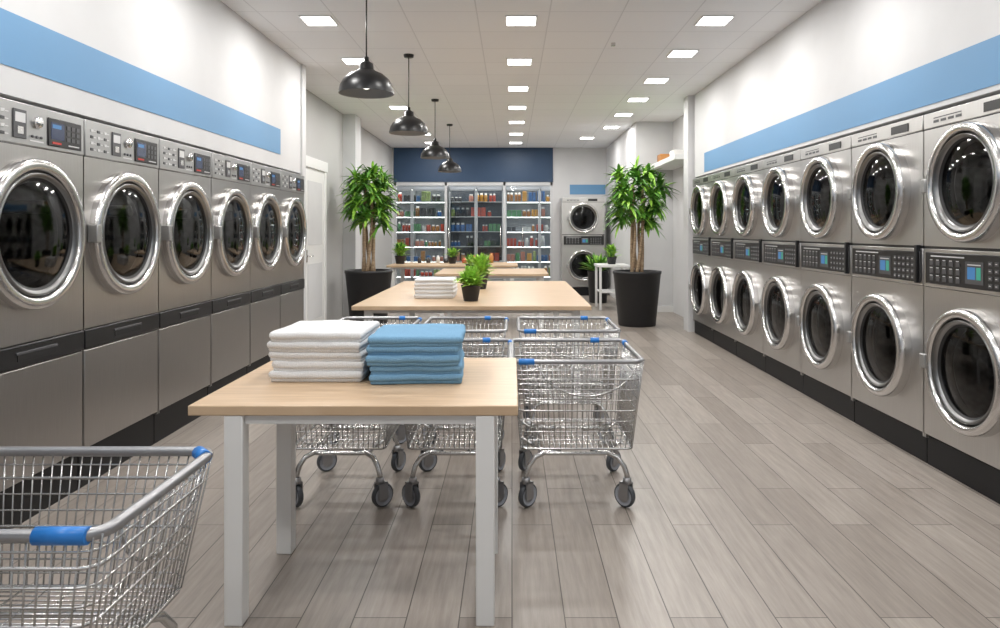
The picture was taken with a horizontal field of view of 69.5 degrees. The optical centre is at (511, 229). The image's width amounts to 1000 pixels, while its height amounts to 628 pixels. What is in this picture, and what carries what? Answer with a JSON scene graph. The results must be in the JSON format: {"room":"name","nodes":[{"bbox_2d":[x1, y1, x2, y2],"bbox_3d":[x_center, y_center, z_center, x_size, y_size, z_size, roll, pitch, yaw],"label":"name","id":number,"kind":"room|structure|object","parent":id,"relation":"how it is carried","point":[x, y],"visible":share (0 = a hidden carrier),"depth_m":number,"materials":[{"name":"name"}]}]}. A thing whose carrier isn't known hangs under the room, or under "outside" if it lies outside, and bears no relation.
{"room":"laundry","nodes":[
{"label":"laundry","id":0,"kind":"room"},
{"bbox_2d":[0,0,299,172],"bbox_3d":[-2.775,-1.240,2.500,0.850,1.220,11.000,0,0,0],"label":"wall","id":1,"kind":"structure","parent":0,"point":[205,48],"depth_m":5.10,"materials":[{"name":"white paint"}]},
{"bbox_2d":[0,8,280,154],"bbox_3d":[-2.349,-0.892,2.150,0.006,0.255,10.300,0,0,0],"label":"wall stripe","id":2,"kind":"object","parent":1,"relation":"attached to","point":[26,45],"depth_m":4.25,"materials":[{"name":"blue paint"}]},
{"bbox_2d":[294,64,305,319],"bbox_3d":[-2.865,-0.225,8.072,1.070,3.250,0.135,0,0,0],"label":"wall","id":3,"kind":"structure","parent":0,"point":[302,66],"depth_m":8.05,"materials":[{"name":"white paint"}]},
{"bbox_2d":[306,89,391,319],"bbox_3d":[-3.050,-0.225,12.170,0.700,3.250,8.060,0,0,0],"label":"wall","id":4,"kind":"structure","parent":0,"point":[324,123],"depth_m":11.08,"materials":[{"name":"grey paint"}]},
{"bbox_2d":[306,155,327,319],"bbox_3d":[-2.648,0.220,9.720,0.099,2.360,1.200,0,0,0],"label":"door","id":5,"kind":"structure","parent":4,"relation":"in","point":[316,170],"depth_m":9.79,"materials":[{"name":"white paint"}]},
{"bbox_2d":[343,114,360,316],"bbox_3d":[-2.600,-0.225,11.700,0.200,3.250,0.400,0,0,0],"label":"wall pier","id":6,"kind":"object","parent":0,"point":[351,122],"visible":0.5,"depth_m":11.50,"materials":[{"name":"white paint"}]},
{"bbox_2d":[392,148,605,280],"bbox_3d":[0.050,-0.225,16.290,6.900,3.250,0.220,0,0,0],"label":"wall","id":7,"kind":"structure","parent":0,"point":[564,167],"depth_m":16.18,"materials":[{"name":"blue paint"}]},
{"bbox_2d":[394,182,552,284],"bbox_3d":[-0.870,0.100,16.220,3.580,2.360,0.120,0,0,0],"label":"window","id":8,"kind":"structure","parent":7,"relation":"in","point":[445,184],"depth_m":16.20,"materials":[{"name":"grey"}]},
{"bbox_2d":[570,185,604,193],"bbox_3d":[1.700,-0.910,16.197,0.800,0.220,0.010,0,0,0],"label":"trim","id":9,"kind":"structure","parent":7,"relation":"attached to","point":[574,189],"depth_m":16.19,"materials":[{"name":"blue paint"}]},
{"bbox_2d":[0,294,999,627],"bbox_3d":[0.050,1.450,8.000,6.900,0.100,22.000,0,0,0],"label":"floor","id":10,"kind":"structure","parent":0,"point":[758,503],"depth_m":3.41,"materials":[{"name":"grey wood"}]},
{"bbox_2d":[0,97,85,528],"bbox_3d":[-2.672,0.400,3.470,0.835,2.000,0.814,0,0,0],"label":"washer","id":11,"kind":"object","parent":10,"relation":"on","point":[43,227],"visible":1,"depth_m":3.50,"materials":[{"name":"metal"}]},
{"bbox_2d":[0,446,213,627],"bbox_3d":[-1.315,1.008,1.778,0.949,0.784,0.602,0,0,0],"label":"cart","id":12,"kind":"object","parent":10,"relation":"on","point":[65,535],"visible":1,"depth_m":1.92,"materials":[{"name":"grey metal"}]},
{"bbox_2d":[77,119,160,488],"bbox_3d":[-2.672,0.400,4.294,0.835,2.000,0.814,0,0,0],"label":"washer","id":13,"kind":"object","parent":10,"relation":"on","point":[121,210],"visible":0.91,"depth_m":4.21,"materials":[{"name":"metal"}]},
{"bbox_2d":[154,138,213,443],"bbox_3d":[-2.672,0.400,5.118,0.835,2.000,0.814,0,0,0],"label":"washer","id":14,"kind":"object","parent":10,"relation":"on","point":[184,171],"visible":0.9,"depth_m":5.03,"materials":[{"name":"metal"}]},
{"bbox_2d":[207,152,252,394],"bbox_3d":[-2.672,0.400,5.942,0.835,2.000,0.814,0,0,0],"label":"washer","id":15,"kind":"object","parent":10,"relation":"on","point":[230,176],"visible":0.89,"depth_m":5.87,"materials":[{"name":"metal"}]},
{"bbox_2d":[247,162,282,373],"bbox_3d":[-2.672,0.400,6.766,0.835,2.000,0.814,0,0,0],"label":"washer","id":16,"kind":"object","parent":10,"relation":"on","point":[265,181],"visible":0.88,"depth_m":6.69,"materials":[{"name":"metal"}]},
{"bbox_2d":[280,170,306,327],"bbox_3d":[-2.672,0.400,7.590,0.835,2.000,0.814,0,0,0],"label":"washer","id":17,"kind":"object","parent":10,"relation":"on","point":[292,281],"visible":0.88,"depth_m":7.52,"materials":[{"name":"metal"}]},
{"bbox_2d":[296,424,405,506],"bbox_3d":[-0.874,1.017,3.900,0.587,0.766,0.730,0,0,0],"label":"cart","id":18,"kind":"object","parent":10,"relation":"on","point":[382,493],"visible":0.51,"depth_m":3.65,"materials":[{"name":"grey metal"}]},
{"bbox_2d":[188,358,517,625],"bbox_3d":[-0.561,1.010,3.020,1.167,0.780,0.960,0,0,0],"label":"folding table","id":19,"kind":"object","parent":10,"relation":"on","point":[488,389],"visible":0.91,"depth_m":2.56,"materials":[{"name":"brown wood"}]},
{"bbox_2d":[268,319,379,381],"bbox_3d":[-0.798,0.516,3.131,0.394,0.206,0.434,0,0,1],"label":"folded towels","id":20,"kind":"object","parent":19,"relation":"on","point":[302,350],"visible":0.84,"depth_m":2.93,"materials":[{"name":"white fabric"}]},
{"bbox_2d":[365,323,465,384],"bbox_3d":[-0.401,0.521,3.080,0.407,0.197,0.441,0,0,-2],"label":"folded towels","id":21,"kind":"object","parent":19,"relation":"on","point":[397,353],"visible":1,"depth_m":2.88,"materials":[{"name":"blue fabric"}]},
{"bbox_2d":[338,161,400,323],"bbox_3d":[-2.138,0.175,10.807,0.996,2.450,0.957,0,0,0],"label":"dracaena","id":22,"kind":"object","parent":10,"relation":"on","point":[362,284],"visible":0.99,"depth_m":10.63,"materials":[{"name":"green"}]},
{"bbox_2d":[328,316,421,443],"bbox_3d":[-0.949,1.017,4.970,0.587,0.766,0.730,0,0,0],"label":"cart","id":23,"kind":"object","parent":10,"relation":"on","point":[400,432],"visible":0.12,"depth_m":5.31,"materials":[{"name":"grey metal"}]},
{"bbox_2d":[397,186,448,282],"bbox_3d":[-2.335,0.190,17.065,1.630,2.420,0.570,0,0,0],"label":"cooler","id":24,"kind":"object","parent":10,"relation":"on","point":[420,221],"visible":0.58,"depth_m":16.95,"materials":[{"name":"grey"}]},
{"bbox_2d":[386,262,517,286],"bbox_3d":[-1.050,1.010,13.250,2.300,0.780,1.300,0,0,0],"label":"folding table","id":25,"kind":"object","parent":10,"relation":"on","point":[407,265],"visible":0.49,"depth_m":12.69,"materials":[{"name":"brown wood"}]},
{"bbox_2d":[391,242,410,263],"bbox_3d":[-2.040,0.408,13.204,0.387,0.424,0.350,0,0,0],"label":"potted plant","id":26,"kind":"object","parent":25,"relation":"on","point":[400,249],"visible":1,"depth_m":13.14,"materials":[{"name":"green plant"}]},
{"bbox_2d":[436,255,447,262],"label":"bottles","id":27,"kind":"object","parent":25,"relation":"on","point":[445,259],"depth_m":13.57,"materials":[{"name":"grey plastic"}]},
{"bbox_2d":[444,247,460,263],"bbox_3d":[-1.097,0.464,13.292,0.306,0.312,0.315,0,0,16],"label":"potted plant","id":28,"kind":"object","parent":25,"relation":"on","point":[452,253],"visible":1,"depth_m":13.25,"materials":[{"name":"green plant"}]},
{"bbox_2d":[489,253,492,262],"label":"bottles","id":29,"kind":"object","parent":25,"relation":"on","point":[491,254],"depth_m":13.52,"materials":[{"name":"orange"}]},
{"bbox_2d":[402,337,511,506],"bbox_3d":[-0.289,1.017,3.900,0.587,0.766,0.730,0,0,0],"label":"cart","id":30,"kind":"object","parent":10,"relation":"on","point":[427,460],"visible":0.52,"depth_m":3.66,"materials":[{"name":"grey metal"}]},
{"bbox_2d":[422,316,508,442],"bbox_3d":[-0.319,1.017,4.970,0.587,0.766,0.730,0,0,0],"label":"cart","id":31,"kind":"object","parent":10,"relation":"on","point":[428,321],"visible":0.16,"depth_m":5.17,"materials":[{"name":"grey metal"}]},
{"bbox_2d":[351,281,591,397],"bbox_3d":[-0.330,1.010,7.310,1.960,0.780,2.880,0,0,0],"label":"folding table","id":32,"kind":"object","parent":10,"relation":"on","point":[555,297],"visible":0.63,"depth_m":6.24,"materials":[{"name":"brown wood"}]},
{"bbox_2d":[414,277,457,297],"bbox_3d":[-0.704,0.531,6.676,0.382,0.177,0.368,0,0,0],"label":"folded towels","id":33,"kind":"object","parent":32,"relation":"on","point":[424,287],"visible":0.98,"depth_m":6.50,"materials":[{"name":"white fabric"}]},
{"bbox_2d":[453,265,490,301],"bbox_3d":[-0.346,0.457,6.286,0.336,0.326,0.343,0,0,0],"label":"potted plant","id":34,"kind":"object","parent":32,"relation":"on","point":[470,286],"visible":1,"depth_m":6.24,"materials":[{"name":"green plant"}]},
{"bbox_2d":[464,254,495,288],"bbox_3d":[-0.345,0.434,7.602,0.359,0.371,0.335,0,0,-20],"label":"potted plant","id":35,"kind":"object","parent":32,"relation":"on","point":[480,261],"visible":0.71,"depth_m":7.55,"materials":[{"name":"green plant"}]},
{"bbox_2d":[449,186,502,280],"bbox_3d":[-0.840,0.190,17.065,1.280,2.420,0.570,0,0,0],"label":"cooler","id":36,"kind":"object","parent":10,"relation":"on","point":[475,212],"visible":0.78,"depth_m":17.28,"materials":[{"name":"grey"}]},
{"bbox_2d":[434,268,548,327],"bbox_3d":[-0.290,1.010,10.900,1.620,0.780,1.400,0,0,0],"label":"folding table","id":37,"kind":"object","parent":10,"relation":"on","point":[538,273],"visible":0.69,"depth_m":10.29,"materials":[{"name":"brown wood"}]},
{"bbox_2d":[462,253,475,265],"bbox_3d":[-0.621,0.480,10.714,0.246,0.280,0.285,0,0,21],"label":"potted plant","id":38,"kind":"object","parent":37,"relation":"on","point":[468,260],"visible":0.52,"depth_m":10.67,"materials":[{"name":"green plant"}]},
{"bbox_2d":[506,186,549,280],"bbox_3d":[0.645,0.190,17.065,1.610,2.420,0.570,0,0,0],"label":"cooler","id":39,"kind":"object","parent":10,"relation":"on","point":[528,207],"visible":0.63,"depth_m":16.95,"materials":[{"name":"grey"}]},
{"bbox_2d":[517,316,620,442],"bbox_3d":[0.371,1.017,4.970,0.677,0.766,0.730,0,0,0],"label":"cart","id":40,"kind":"object","parent":10,"relation":"on","point":[611,330],"visible":0.58,"depth_m":4.71,"materials":[{"name":"grey metal"}]},
{"bbox_2d":[511,337,643,506],"bbox_3d":[0.326,1.017,3.900,0.677,0.766,0.730,0,0,0],"label":"cart","id":41,"kind":"object","parent":10,"relation":"on","point":[624,493],"visible":0.95,"depth_m":3.65,"materials":[{"name":"grey metal"}]},
{"bbox_2d":[560,198,604,295],"bbox_3d":[1.520,0.355,15.682,0.909,2.090,0.835,0,0,0],"label":"washer","id":42,"kind":"object","parent":10,"relation":"on","point":[582,223],"visible":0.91,"depth_m":15.35,"materials":[{"name":"metal"}]},
{"bbox_2d":[580,253,614,302],"bbox_3d":[1.663,0.906,13.899,0.811,0.989,0.957,0,0,0],"label":"floor plant","id":43,"kind":"object","parent":10,"relation":"on","point":[596,259],"visible":0.58,"depth_m":13.77,"materials":[{"name":"green plant"}]},
{"bbox_2d":[594,263,629,309],"bbox_3d":[1.775,1.005,12.850,0.550,0.790,0.700,0,0,0],"label":"side table","id":44,"kind":"object","parent":10,"relation":"on","point":[600,290],"visible":0.74,"depth_m":12.55,"materials":[{"name":"white paint"}]},
{"bbox_2d":[603,244,619,263],"bbox_3d":[1.777,0.418,12.841,0.328,0.383,0.355,0,0,33],"label":"potted plant","id":45,"kind":"object","parent":44,"relation":"on","point":[611,259],"visible":1,"depth_m":12.79,"materials":[{"name":"green plant"}]},
{"bbox_2d":[602,155,680,326],"bbox_3d":[1.810,0.137,10.549,1.129,2.526,1.162,0,0,39],"label":"dracaena","id":46,"kind":"object","parent":10,"relation":"on","point":[637,289],"visible":1,"depth_m":10.40,"materials":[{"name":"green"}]},
{"bbox_2d":[689,174,712,342],"bbox_3d":[2.803,0.355,9.368,0.835,2.090,0.909,0,0,0],"label":"washer","id":47,"kind":"object","parent":10,"relation":"on","point":[701,271],"visible":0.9,"depth_m":9.27,"materials":[{"name":"metal"}]},
{"bbox_2d":[707,168,735,355],"bbox_3d":[2.803,0.355,8.450,0.835,2.090,0.909,0,0,0],"label":"washer","id":48,"kind":"object","parent":10,"relation":"on","point":[722,276],"visible":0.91,"depth_m":8.34,"materials":[{"name":"metal"}]},
{"bbox_2d":[730,160,765,371],"bbox_3d":[2.803,0.355,7.532,0.835,2.090,0.909,0,0,0],"label":"washer","id":49,"kind":"object","parent":10,"relation":"on","point":[748,284],"visible":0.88,"depth_m":7.42,"materials":[{"name":"metal"}]},
{"bbox_2d":[758,149,802,392],"bbox_3d":[2.803,0.355,6.614,0.835,2.090,0.909,0,0,0],"label":"washer","id":50,"kind":"object","parent":10,"relation":"on","point":[779,307],"visible":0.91,"depth_m":6.50,"materials":[{"name":"metal"}]},
{"bbox_2d":[796,135,854,421],"bbox_3d":[2.803,0.355,5.696,0.835,2.090,0.909,0,0,0],"label":"washer","id":51,"kind":"object","parent":10,"relation":"on","point":[824,320],"visible":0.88,"depth_m":5.58,"materials":[{"name":"metal"}]},
{"bbox_2d":[847,115,927,462],"bbox_3d":[2.803,0.355,4.778,0.835,2.090,0.909,0,0,0],"label":"washer","id":52,"kind":"object","parent":10,"relation":"on","point":[885,337],"visible":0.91,"depth_m":4.66,"materials":[{"name":"metal"}]},
{"bbox_2d":[919,94,999,503],"bbox_3d":[2.803,0.355,3.860,0.835,2.090,0.909,0,0,0],"label":"dryer","id":53,"kind":"object","parent":10,"relation":"on","point":[960,359],"visible":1,"depth_m":3.90,"materials":[{"name":"metal"}]},
{"bbox_2d":[220,0,821,147],"bbox_3d":[0.050,-1.900,8.000,6.900,0.100,22.000,0,0,0],"label":"ceiling","id":54,"kind":"structure","parent":0,"point":[577,81],"depth_m":7.68,"materials":[{"name":"tile"}]},
{"bbox_2d":[338,0,393,98],"bbox_3d":[-1.090,-1.435,5.390,0.410,0.830,0.410,0,0,0],"label":"pendant lamp","id":55,"kind":"object","parent":54,"relation":"hanging from","point":[365,82],"visible":1,"depth_m":5.30,"materials":[{"name":"black metal"}]},
{"bbox_2d":[389,53,427,135],"bbox_3d":[-1.090,-1.435,7.600,0.410,0.830,0.410,0,0,0],"label":"pendant lamp","id":56,"kind":"object","parent":54,"relation":"hanging from","point":[407,125],"visible":1,"depth_m":7.50,"materials":[{"name":"black metal"}]},
{"bbox_2d":[420,99,449,158],"bbox_3d":[-1.090,-1.435,10.200,0.410,0.830,0.410,0,0,0],"label":"pendant lamp","id":57,"kind":"object","parent":54,"relation":"hanging from","point":[434,151],"visible":1,"depth_m":10.08,"materials":[{"name":"black metal"}]},
{"bbox_2d":[438,124,460,172],"bbox_3d":[-1.090,-1.435,12.600,0.410,0.830,0.410,0,0,0],"label":"pendant lamp","id":58,"kind":"object","parent":54,"relation":"hanging from","point":[449,166],"visible":0.97,"depth_m":12.49,"materials":[{"name":"black metal"}]},
{"bbox_2d":[298,15,734,143],"bbox_3d":[-0.110,-1.842,8.475,4.060,0.015,16.630,0,0,0],"label":"panels","id":59,"kind":"object","parent":54,"relation":"attached to","point":[310,20],"depth_m":7.48,"materials":[{"name":"white plastic"}]},
{"bbox_2d":[606,122,672,305],"bbox_3d":[2.810,-0.225,14.250,1.380,3.250,3.900,0,0,0],"label":"wall","id":60,"kind":"structure","parent":0,"point":[647,140],"depth_m":12.30,"materials":[{"name":"white paint"}]},
{"bbox_2d":[607,293,672,311],"bbox_3d":[2.425,1.350,14.240,0.650,0.100,3.920,0,0,0],"label":"baseboard","id":61,"kind":"structure","parent":60,"relation":"attached to","point":[660,308],"depth_m":12.28,"materials":[{"name":"white paint"}]},
{"bbox_2d":[673,115,683,316],"bbox_3d":[3.125,-0.225,11.225,0.750,3.250,2.150,0,0,0],"label":"wall","id":62,"kind":"structure","parent":0,"point":[678,124],"depth_m":11.89,"materials":[{"name":"white paint"}]},
{"bbox_2d":[650,154,683,169],"bbox_3d":[2.547,-1.060,11.340,0.395,0.080,1.880,0,0,0],"label":"wall shelf","id":63,"kind":"object","parent":62,"relation":"attached to","point":[675,161],"visible":0.55,"depth_m":11.21,"materials":[{"name":"white paint"}]},
{"bbox_2d":[657,154,669,161],"bbox_3d":[2.550,-1.180,12.025,0.200,0.160,0.250,0,0,0],"label":"storage box","id":64,"kind":"object","parent":63,"relation":"on","point":[660,157],"visible":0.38,"depth_m":11.90,"materials":[{"name":"brown cardboard"}]},
{"bbox_2d":[670,149,683,155],"bbox_3d":[2.575,-1.160,11.050,0.250,0.120,0.300,0,0,0],"label":"storage box","id":65,"kind":"object","parent":63,"relation":"on","point":[675,151],"visible":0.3,"depth_m":10.90,"materials":[{"name":"white"}]},
{"bbox_2d":[684,95,699,331],"bbox_3d":[2.960,-0.225,10.025,1.080,3.250,0.250,0,0,0],"label":"wall","id":66,"kind":"structure","parent":0,"point":[689,101],"depth_m":9.90,"materials":[{"name":"white paint"}]},
{"bbox_2d":[695,0,999,176],"bbox_3d":[2.900,-1.285,3.425,0.800,1.130,12.850,0,0,0],"label":"wall","id":67,"kind":"structure","parent":0,"point":[837,49],"depth_m":5.60,"materials":[{"name":"white paint"}]},
{"bbox_2d":[704,35,999,171],"bbox_3d":[2.499,-0.875,3.175,0.006,0.250,12.350,0,0,0],"label":"wall stripe","id":68,"kind":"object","parent":67,"relation":"attached to","point":[976,67],"depth_m":4.85,"materials":[{"name":"blue paint"}]}
]}

